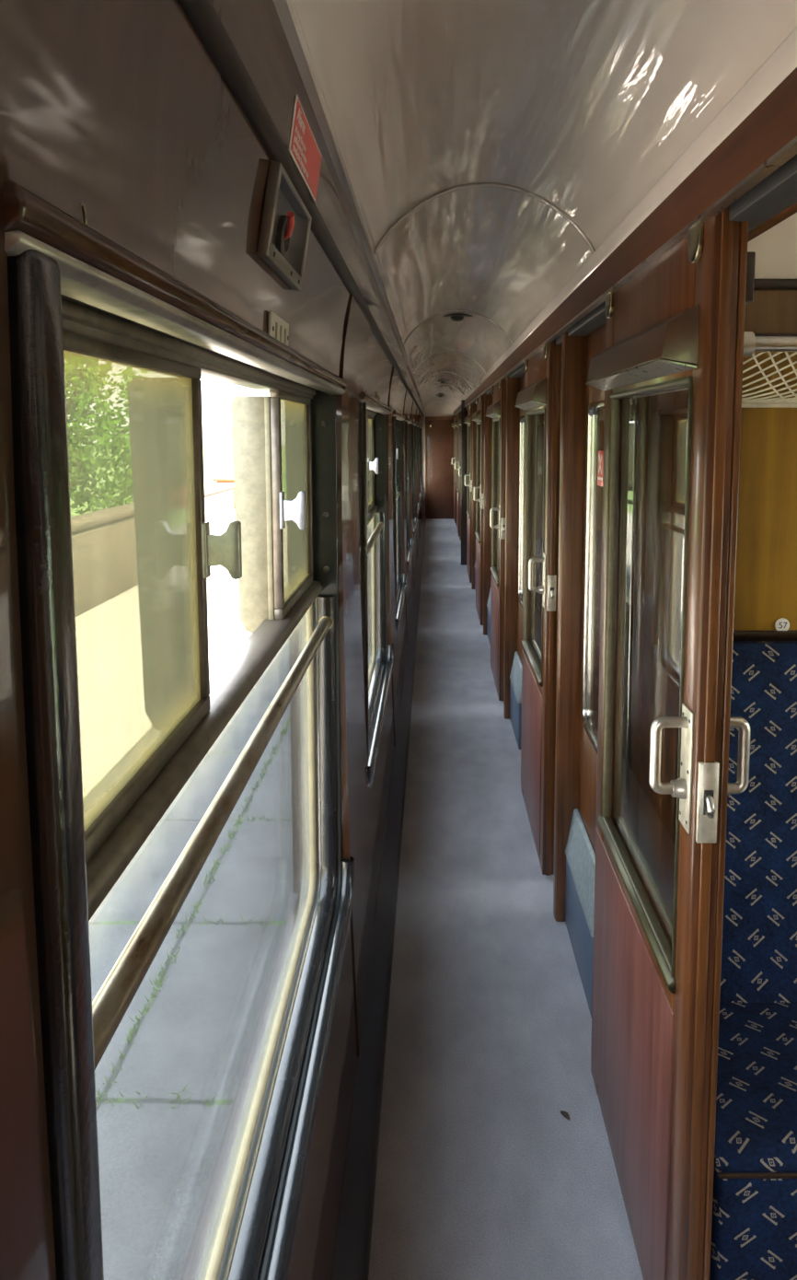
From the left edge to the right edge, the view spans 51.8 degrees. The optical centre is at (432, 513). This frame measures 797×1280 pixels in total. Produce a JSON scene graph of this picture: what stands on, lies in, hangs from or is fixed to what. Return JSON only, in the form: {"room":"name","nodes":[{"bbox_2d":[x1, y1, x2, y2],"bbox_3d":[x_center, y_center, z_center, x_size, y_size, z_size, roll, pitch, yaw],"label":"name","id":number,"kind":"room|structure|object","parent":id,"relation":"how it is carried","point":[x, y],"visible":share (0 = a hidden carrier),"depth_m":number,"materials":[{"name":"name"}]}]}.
{"room":"train carriage","nodes":[
{"label":"train carriage","id":0,"kind":"room"},
{"bbox_2d":[0,0,424,1279],"bbox_3d":[-0.231,-0.051,6.923,0.158,2.150,16.790,0,6,0],"label":"wall","id":1,"kind":"structure","parent":0,"point":[120,109],"depth_m":0.64,"materials":[{"name":"brown wood"}]},
{"bbox_2d":[79,201,87,225],"bbox_3d":[-0.191,-0.156,0.447,0.002,0.024,0.019,-2,6,-15],"label":"wall hook","id":2,"kind":"object","parent":1,"relation":"attached to","point":[81,204],"visible":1,"depth_m":0.45,"materials":[{"name":"gold metal"}]},
{"bbox_2d":[2,178,354,1279],"bbox_3d":[-0.263,0.368,1.136,0.165,1.190,1.434,0,6,0],"label":"window","id":3,"kind":"structure","parent":1,"relation":"in","point":[110,353],"depth_m":0.74,"materials":[{"name":"silver metal"}]},
{"bbox_2d":[62,330,242,864],"bbox_3d":[-0.283,0.066,0.756,0.124,0.426,0.393,0,6,0],"label":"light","id":4,"kind":"object","parent":3,"relation":"attached to","point":[145,550],"depth_m":0.74,"materials":[{"name":"clear glass"}]},
{"bbox_2d":[231,390,314,633],"bbox_3d":[-0.283,-0.017,1.599,0.124,0.426,0.373,0,6,0],"label":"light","id":5,"kind":"object","parent":3,"relation":"attached to","point":[273,435],"depth_m":1.43,"materials":[{"name":"clear glass"}]},
{"bbox_2d":[318,616,333,628],"bbox_3d":[-0.236,0.241,1.813,0.038,0.038,0.020,0,6,0],"label":"socket","id":6,"kind":"object","parent":3,"relation":"attached to","point":[328,618],"depth_m":1.80,"materials":[{"name":"silver metal"}]},
{"bbox_2d":[267,310,289,346],"bbox_3d":[-0.196,-0.229,1.043,0.008,0.040,0.120,0,6,0],"label":"air vent","id":7,"kind":"object","parent":1,"relation":"attached to","point":[277,328],"visible":0.86,"depth_m":1.02,"materials":[{"name":"beige plastic"}]},
{"bbox_2d":[256,161,312,290],"bbox_3d":[-0.177,-0.343,1.006,0.031,0.100,0.230,0,6,0],"label":"emergency brake","id":8,"kind":"object","parent":1,"relation":"attached to","point":[285,226],"visible":1,"depth_m":0.97,"materials":[{"name":"grey metal"}]},
{"bbox_2d":[271,174,308,275],"bbox_3d":[-0.178,-0.348,1.006,0.010,0.076,0.206,10,6,-1],"label":"panel","id":9,"kind":"object","parent":8,"relation":"on","point":[289,213],"depth_m":0.99,"materials":[{"name":"metal"}]},
{"bbox_2d":[177,0,423,416],"bbox_3d":[-0.173,-0.982,6.832,0.022,0.030,16.790,0,6,0],"label":"trim","id":10,"kind":"structure","parent":1,"relation":"attached to","point":[203,15],"depth_m":0.79,"materials":[{"name":"brown wood"}]},
{"bbox_2d":[288,94,322,201],"bbox_3d":[-0.164,-0.468,1.067,0.012,0.063,0.215,0,6,0],"label":"notice sign","id":11,"kind":"object","parent":1,"relation":"attached to","point":[304,150],"visible":1,"depth_m":1.04,"materials":[{"name":"red plastic"}]},
{"bbox_2d":[361,391,394,790],"bbox_3d":[-0.263,0.181,3.047,0.165,1.190,1.434,0,6,0],"label":"window","id":12,"kind":"structure","parent":1,"relation":"in","point":[378,655],"depth_m":3.54,"materials":[{"name":"glass"}]},
{"bbox_2d":[366,461,369,481],"bbox_3d":[-0.283,-0.122,2.667,0.124,0.426,0.393,0,6,0],"label":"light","id":13,"kind":"object","parent":12,"relation":"attached to","point":[367,463],"depth_m":2.85,"materials":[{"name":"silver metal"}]},
{"bbox_2d":[366,415,378,512],"bbox_3d":[-0.283,-0.204,3.510,0.124,0.426,0.373,0,6,0],"label":"light","id":14,"kind":"object","parent":12,"relation":"attached to","point":[372,421],"depth_m":3.60,"materials":[{"name":"clear glass"}]},
{"bbox_2d":[376,391,380,401],"bbox_3d":[-0.196,-0.416,2.954,0.008,0.040,0.120,0,6,0],"label":"number plate","id":15,"kind":"object","parent":1,"relation":"attached to","point":[378,392],"visible":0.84,"depth_m":2.91,"materials":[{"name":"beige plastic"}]},
{"bbox_2d":[331,512,426,1279],"bbox_3d":[-0.211,0.852,7.012,0.178,0.135,16.790,0,6,0],"label":"baseboard","id":16,"kind":"structure","parent":1,"relation":"attached to","point":[353,1246],"depth_m":2.06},
{"bbox_2d":[394,410,407,633],"bbox_3d":[-0.263,-0.007,4.958,0.165,1.190,1.434,0,6,0],"label":"window","id":17,"kind":"structure","parent":1,"relation":"in","point":[401,578],"depth_m":5.61,"materials":[{"name":"glass"}]},
{"bbox_2d":[406,418,413,572],"bbox_3d":[-0.263,-0.194,6.869,0.165,1.190,1.434,0,6,0],"label":"window","id":18,"kind":"structure","parent":1,"relation":"in","point":[410,541],"depth_m":7.32,"materials":[{"name":"metal"}]},
{"bbox_2d":[412,420,417,538],"bbox_3d":[-0.263,-0.381,8.780,0.165,1.190,1.434,0,6,0],"label":"window","id":19,"kind":"structure","parent":1,"relation":"in","point":[413,423],"depth_m":9.33,"materials":[{"name":"metal"}]},
{"bbox_2d":[416,423,419,519],"bbox_3d":[-0.263,-0.569,10.691,0.165,1.190,1.434,0,6,0],"label":"window","id":20,"kind":"structure","parent":1,"relation":"in","point":[417,424],"depth_m":11.35,"materials":[{"name":"metal"}]},
{"bbox_2d":[418,424,421,505],"bbox_3d":[-0.263,-0.756,12.601,0.165,1.190,1.434,0,6,0],"label":"window","id":21,"kind":"structure","parent":1,"relation":"in","point":[419,424],"depth_m":11.91,"materials":[{"name":"metal"}]},
{"bbox_2d":[420,426,423,495],"bbox_3d":[-0.263,-0.943,14.512,0.165,1.190,1.434,0,6,0],"label":"window","id":22,"kind":"structure","parent":1,"relation":"in","point":[421,426],"depth_m":13.81,"materials":[{"name":"metal"}]},
{"bbox_2d":[180,629,298,1279],"bbox_3d":[-0.316,0.064,6.934,0.012,2.320,16.790,0,6,0],"label":"window frame","id":23,"kind":"structure","parent":0,"point":[199,1225],"depth_m":1.64,"materials":[{"name":"paint"}]},
{"bbox_2d":[421,400,453,513],"bbox_3d":[1.085,-1.057,15.285,2.790,2.520,0.050,0,6,0],"label":"wall","id":24,"kind":"structure","parent":0,"point":[436,408],"depth_m":15.18,"materials":[{"name":"beige paint"}]},
{"bbox_2d":[425,416,453,518],"bbox_3d":[0.170,-0.842,15.250,0.620,1.900,0.059,0,6,0],"label":"door","id":25,"kind":"structure","parent":24,"relation":"in","point":[439,431],"depth_m":15.23,"materials":[{"name":"brown wood"}]},
{"bbox_2d":[368,518,643,1279],"bbox_3d":[0.083,0.949,7.021,0.785,0.060,16.790,0,6,0],"label":"floor","id":26,"kind":"structure","parent":0,"point":[482,1174],"depth_m":2.22,"materials":[{"name":"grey carpet"}]},
{"bbox_2d":[475,562,476,590],"bbox_3d":[0.451,0.607,8.208,0.039,0.390,0.506,0,6,0],"label":"box","id":27,"kind":"object","parent":26,"relation":"on","point":[475,563],"visible":0.15,"depth_m":8.34,"materials":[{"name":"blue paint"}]},
{"bbox_2d":[487,589,490,644],"bbox_3d":[0.451,0.794,6.298,0.039,0.390,0.506,0,6,0],"label":"box","id":28,"kind":"object","parent":26,"relation":"on","point":[489,599],"visible":0.27,"depth_m":6.31,"materials":[{"name":"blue paint"}]},
{"bbox_2d":[510,651,522,749],"bbox_3d":[0.451,0.981,4.387,0.039,0.390,0.506,0,6,0],"label":"box","id":29,"kind":"object","parent":26,"relation":"on","point":[516,676],"visible":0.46,"depth_m":4.30,"materials":[{"name":"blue paint"}]},
{"bbox_2d":[560,1110,570,1120],"bbox_3d":[0.312,1.415,1.928,0.015,0.005,0.033,-4,7,-34],"label":"dry leaf","id":30,"kind":"object","parent":26,"relation":"on","point":[565,1114],"visible":1,"depth_m":1.93,"materials":[{"name":"brown plant"}]},
{"bbox_2d":[565,807,595,1017],"bbox_3d":[0.451,1.169,2.476,0.039,0.390,0.506,0,6,0],"label":"wall panel","id":31,"kind":"object","parent":26,"relation":"on","point":[580,854],"visible":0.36,"depth_m":2.43,"materials":[{"name":"blue paint"}]},
{"bbox_2d":[272,0,796,409],"bbox_3d":[0.128,-1.180,6.812,0.581,0.220,16.790,0,6,0],"label":"ceiling","id":32,"kind":"structure","parent":0,"point":[583,107],"depth_m":1.43,"materials":[{"name":"white paint"}]},
{"bbox_2d":[292,0,424,406],"bbox_3d":[-0.140,-1.133,6.817,0.024,0.053,16.790,0,6,0],"label":"ceiling strip","id":33,"kind":"object","parent":32,"relation":"attached to","point":[293,0],"visible":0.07,"depth_m":1.17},
{"bbox_2d":[421,384,465,397],"bbox_3d":[0.127,-1.515,10.151,0.538,0.164,0.022,0,6,0],"label":"ceiling strip","id":34,"kind":"object","parent":32,"relation":"attached to","point":[439,384],"visible":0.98,"depth_m":10.14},
{"bbox_2d":[437,380,450,383],"bbox_3d":[0.127,-1.511,9.448,0.150,0.035,0.090,0,6,0],"label":"recessed light","id":35,"kind":"object","parent":32,"relation":"in","point":[441,381],"visible":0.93,"depth_m":9.42,"materials":[{"name":"grey metal"}]},
{"bbox_2d":[418,372,472,387],"bbox_3d":[0.127,-1.315,8.110,0.538,0.164,0.022,0,6,0],"label":"ceiling strip","id":36,"kind":"object","parent":32,"relation":"attached to","point":[439,372],"visible":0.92,"depth_m":8.10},
{"bbox_2d":[413,350,486,373],"bbox_3d":[0.127,-1.115,6.070,0.538,0.164,0.022,0,6,0],"label":"ceiling strip","id":37,"kind":"object","parent":32,"relation":"attached to","point":[448,351],"visible":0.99,"depth_m":6.06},
{"bbox_2d":[442,313,472,321],"bbox_3d":[0.127,-0.994,4.173,0.150,0.035,0.090,0,6,0],"label":"recessed light","id":38,"kind":"object","parent":32,"relation":"in","point":[456,317],"visible":0.95,"depth_m":4.15,"materials":[{"name":"grey metal"}]},
{"bbox_2d":[404,309,512,344],"bbox_3d":[0.127,-0.915,4.030,0.538,0.164,0.022,0,6,0],"label":"ceiling strip","id":39,"kind":"object","parent":32,"relation":"attached to","point":[497,325],"visible":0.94,"depth_m":4.02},
{"bbox_2d":[373,182,595,254],"bbox_3d":[0.127,-0.715,1.990,0.538,0.164,0.022,0,6,0],"label":"ceiling strip","id":40,"kind":"object","parent":32,"relation":"attached to","point":[564,215],"visible":0.96,"depth_m":1.98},
{"bbox_2d":[453,26,796,411],"bbox_3d":[0.391,-1.080,6.822,0.015,0.049,16.790,0,6,0],"label":"ceiling strip","id":41,"kind":"object","parent":32,"relation":"attached to","point":[783,62],"visible":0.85,"depth_m":1.21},
{"bbox_2d":[596,403,635,534],"bbox_3d":[1.460,0.083,3.761,1.920,2.300,0.062,0,6,0],"label":"wall partition","id":42,"kind":"structure","parent":0,"point":[601,423],"depth_m":3.72,"materials":[{"name":"yellow wood"}]},
{"bbox_2d":[599,403,635,420],"bbox_3d":[1.460,-0.446,3.495,1.912,0.139,0.377,0,6,0],"label":"luggage rack","id":43,"kind":"object","parent":42,"relation":"attached to","point":[601,418],"visible":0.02,"depth_m":3.50,"materials":[{"name":"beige metal"}]},
{"bbox_2d":[517,202,796,924],"bbox_3d":[0.486,-0.076,7.001,0.028,1.985,16.530,0,6,0],"label":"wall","id":44,"kind":"structure","parent":0,"point":[647,818],"depth_m":1.75,"materials":[{"name":"brown wood"}]},
{"bbox_2d":[452,414,456,523],"bbox_3d":[0.412,-0.816,14.652,0.152,1.925,0.736,0,6,0],"label":"door","id":45,"kind":"structure","parent":44,"relation":"in","point":[455,416],"depth_m":14.38,"materials":[{"name":"brown wood"}]},
{"bbox_2d":[455,417,457,525],"bbox_3d":[0.452,-0.732,14.096,0.097,1.905,0.060,0,6,0],"label":"pilaster","id":46,"kind":"object","parent":44,"relation":"attached to","point":[457,417],"visible":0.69,"depth_m":14.08,"materials":[{"name":"brown wood"}]},
{"bbox_2d":[454,411,460,536],"bbox_3d":[0.412,-0.629,12.742,0.152,1.925,0.736,0,6,0],"label":"door","id":47,"kind":"structure","parent":44,"relation":"in","point":[459,413],"depth_m":12.47,"materials":[{"name":"brown wood"}]},
{"bbox_2d":[458,418,461,499],"bbox_3d":[0.412,-0.442,10.831,0.152,1.925,0.736,0,6,0],"label":"door","id":48,"kind":"structure","parent":44,"relation":"in","point":[459,422],"depth_m":10.51,"materials":[{"name":"brown wood"}]},
{"bbox_2d":[459,411,461,540],"bbox_3d":[0.452,-0.544,12.185,0.097,1.905,0.060,0,6,0],"label":"pilaster","id":49,"kind":"object","parent":44,"relation":"attached to","point":[460,412],"visible":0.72,"depth_m":12.18,"materials":[{"name":"brown wood"}]},
{"bbox_2d":[461,399,467,564],"bbox_3d":[0.407,-0.364,9.912,0.125,1.990,0.080,0,6,0],"label":"post","id":50,"kind":"object","parent":44,"relation":"attached to","point":[464,412],"visible":0.51,"depth_m":9.87,"materials":[{"name":"brown wood"}]},
{"bbox_2d":[464,402,472,582],"bbox_3d":[0.412,-0.254,8.920,0.152,1.925,0.736,0,6,0],"label":"door","id":51,"kind":"structure","parent":44,"relation":"in","point":[468,420],"depth_m":8.66,"materials":[{"name":"brown wood"}]},
{"bbox_2d":[464,414,470,424],"bbox_3d":[0.371,-1.014,8.880,0.046,0.094,0.664,0,6,0],"label":"vent hood","id":52,"kind":"object","parent":51,"relation":"attached to","point":[467,420],"depth_m":8.59,"materials":[{"name":"metal"}]},
{"bbox_2d":[471,402,477,589],"bbox_3d":[0.452,-0.169,8.363,0.097,1.905,0.060,0,6,0],"label":"pilaster","id":53,"kind":"object","parent":44,"relation":"attached to","point":[474,405],"visible":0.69,"depth_m":8.33,"materials":[{"name":"brown wood"}]},
{"bbox_2d":[472,394,484,625],"bbox_3d":[0.412,-0.067,7.009,0.152,1.925,0.736,0,6,0],"label":"door","id":54,"kind":"structure","parent":44,"relation":"in","point":[478,416],"depth_m":6.76,"materials":[{"name":"brown wood"}]},
{"bbox_2d":[472,409,481,421],"bbox_3d":[0.371,-0.826,6.969,0.046,0.094,0.664,0,6,0],"label":"vent hood","id":55,"kind":"object","parent":54,"relation":"attached to","point":[477,416],"depth_m":6.68,"materials":[{"name":"metal"}]},
{"bbox_2d":[483,393,492,634],"bbox_3d":[0.452,0.018,6.452,0.097,1.905,0.060,0,6,0],"label":"pilaster","id":56,"kind":"object","parent":44,"relation":"attached to","point":[488,398],"visible":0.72,"depth_m":6.42,"materials":[{"name":"brown wood"}]},
{"bbox_2d":[486,377,506,700],"bbox_3d":[0.412,0.121,5.098,0.152,1.925,0.736,0,6,0],"label":"door","id":57,"kind":"structure","parent":44,"relation":"in","point":[497,411],"depth_m":4.84,"materials":[{"name":"brown wood"}]},
{"bbox_2d":[486,399,500,418],"bbox_3d":[0.371,-0.639,5.058,0.046,0.094,0.664,0,6,0],"label":"vent hood","id":58,"kind":"object","parent":57,"relation":"attached to","point":[494,411],"depth_m":4.84,"materials":[{"name":"metal"}]},
{"bbox_2d":[503,375,520,719],"bbox_3d":[0.452,0.205,4.542,0.097,1.905,0.060,0,6,0],"label":"door frame","id":59,"kind":"structure","parent":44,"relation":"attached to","point":[513,384],"depth_m":4.51,"materials":[{"name":"brown wood"}]},
{"bbox_2d":[518,415,525,607],"bbox_3d":[0.477,0.007,4.128,0.025,1.000,0.595,0,6,0],"label":"window","id":60,"kind":"structure","parent":44,"relation":"in","point":[523,417],"depth_m":4.37,"materials":[{"name":"clear glass"}]},
{"bbox_2d":[514,338,561,875],"bbox_3d":[0.412,0.308,3.188,0.152,1.925,0.736,0,6,0],"label":"door","id":61,"kind":"structure","parent":44,"relation":"in","point":[541,398],"depth_m":2.94,"materials":[{"name":"brown wood"}]},
{"bbox_2d":[514,377,547,409],"bbox_3d":[0.371,-0.452,3.147,0.046,0.094,0.664,0,6,0],"label":"vent hood","id":62,"kind":"object","parent":61,"relation":"attached to","point":[534,396],"depth_m":2.96,"materials":[{"name":"metal"}]},
{"bbox_2d":[553,332,587,921],"bbox_3d":[0.452,0.393,2.631,0.097,1.905,0.060,0,6,0],"label":"door frame","id":63,"kind":"structure","parent":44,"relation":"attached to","point":[574,348],"depth_m":2.59,"materials":[{"name":"brown wood"}]},
{"bbox_2d":[581,395,639,803],"bbox_3d":[0.477,0.195,2.217,0.025,1.000,0.595,0,6,0],"label":"window","id":64,"kind":"structure","parent":44,"relation":"in","point":[587,710],"depth_m":2.46,"materials":[{"name":"clear glass"}]},
{"bbox_2d":[597,450,604,486],"bbox_3d":[0.476,-0.127,2.316,0.004,0.100,0.085,0,6,0],"label":"window sticker","id":65,"kind":"object","parent":64,"relation":"attached to","point":[600,459],"visible":0.77,"depth_m":2.32,"materials":[{"name":"red paper"}]},
{"bbox_2d":[453,67,796,415],"bbox_3d":[0.442,-1.017,6.828,0.116,0.079,16.790,0,6,0],"label":"fascia","id":66,"kind":"object","parent":44,"relation":"attached to","point":[773,124],"visible":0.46,"depth_m":1.21,"materials":[{"name":"brown wood"}]},
{"bbox_2d":[453,136,796,416],"bbox_3d":[0.390,-0.977,6.832,0.017,0.006,16.790,0,6,0],"label":"trim","id":67,"kind":"structure","parent":44,"relation":"attached to","point":[789,150],"depth_m":1.18,"materials":[{"name":"metal"}]},
{"bbox_2d":[473,153,796,403],"bbox_3d":[0.443,-0.981,6.832,0.055,0.030,16.790,0,6,0],"label":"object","id":68,"kind":"object","parent":44,"relation":"attached to","point":[777,192],"visible":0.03,"depth_m":1.08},
{"bbox_2d":[585,205,756,1279],"bbox_3d":[0.412,0.466,1.580,0.152,1.925,0.736,0,6,0],"label":"door","id":69,"kind":"structure","parent":44,"relation":"in","point":[680,322],"depth_m":1.30,"materials":[{"name":"brown wood"}]},
{"bbox_2d":[585,303,699,390],"bbox_3d":[0.371,-0.294,1.540,0.046,0.094,0.664,0,6,0],"label":"vent hood","id":70,"kind":"object","parent":69,"relation":"attached to","point":[664,349],"depth_m":1.37,"materials":[{"name":"metal"}]},
{"bbox_2d":[680,212,796,640],"bbox_3d":[1.460,0.271,1.850,1.920,2.300,0.062,0,6,0],"label":"wall partition","id":71,"kind":"structure","parent":0,"point":[766,568],"depth_m":1.80,"materials":[{"name":"yellow wood"}]},
{"bbox_2d":[687,331,796,407],"bbox_3d":[1.460,-0.259,1.584,1.912,0.139,0.377,0,6,0],"label":"luggage rack","id":72,"kind":"object","parent":71,"relation":"attached to","point":[752,343],"visible":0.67,"depth_m":1.48,"materials":[{"name":"metal"}]},
{"bbox_2d":[775,617,790,630],"bbox_3d":[0.782,0.251,1.830,0.032,0.032,0.005,0,6,0],"label":"disc","id":73,"kind":"object","parent":71,"relation":"attached to","point":[782,624],"visible":1,"depth_m":1.83,"materials":[{"name":"white plastic"}]},
{"bbox_3d":[1.488,0.949,7.021,2.025,0.060,16.790,0,6,0],"label":"floor","id":74,"kind":"structure","parent":0,"visible":0},
{"bbox_2d":[593,534,631,782],"bbox_3d":[1.425,0.689,3.485,1.935,1.148,0.566,0,6,0],"label":"seat","id":75,"kind":"object","parent":74,"relation":"on","point":[599,536],"visible":0.02,"depth_m":3.64,"materials":[{"name":"blue fabric"}]},
{"bbox_2d":[672,640,796,1279],"bbox_3d":[1.425,0.877,1.574,1.935,1.148,0.566,0,6,0],"label":"seat","id":76,"kind":"object","parent":74,"relation":"on","point":[754,1223],"visible":0.56,"depth_m":1.70,"materials":[{"name":"blue fabric"}]},
{"bbox_2d":[713,1002,796,1190],"bbox_3d":[1.425,1.069,1.511,1.935,0.117,0.379,0,6,0],"label":"cushion","id":77,"kind":"object","parent":76,"relation":"on","point":[756,1146],"depth_m":1.43,"materials":[{"name":"blue fabric"}]},
{"label":"outside","id":78,"kind":"structure","parent":0,"visible":0},
{"bbox_2d":[203,445,235,520],"bbox_3d":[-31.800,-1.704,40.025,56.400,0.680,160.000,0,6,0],"label":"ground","id":79,"kind":"structure","parent":78,"point":[218,460],"depth_m":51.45,"materials":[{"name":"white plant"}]},
{"bbox_2d":[88,565,295,1279],"bbox_3d":[-1.972,-0.690,29.071,3.255,0.600,82.000,0,6,0],"label":"platform","id":80,"kind":"object","parent":79,"relation":"on","point":[157,1160],"depth_m":2.76,"materials":[{"name":"grey concrete"}]},
{"bbox_2d":[95,710,291,1111],"bbox_3d":[-0.700,1.312,5.433,0.531,0.029,7.409,0,6,0],"label":"grass","id":81,"kind":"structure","parent":80,"relation":"on","point":[129,1039],"depth_m":3.08,"materials":[{"name":"green plant"}]},
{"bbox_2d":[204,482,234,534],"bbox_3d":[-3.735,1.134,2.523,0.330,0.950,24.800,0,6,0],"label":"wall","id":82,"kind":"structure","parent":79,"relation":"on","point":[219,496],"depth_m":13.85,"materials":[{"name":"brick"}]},
{"bbox_2d":[212,477,235,508],"bbox_3d":[-5.000,-0.513,20.347,0.720,0.750,0.700,0,6,0],"label":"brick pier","id":83,"kind":"structure","parent":79,"relation":"on","point":[218,479],"depth_m":19.98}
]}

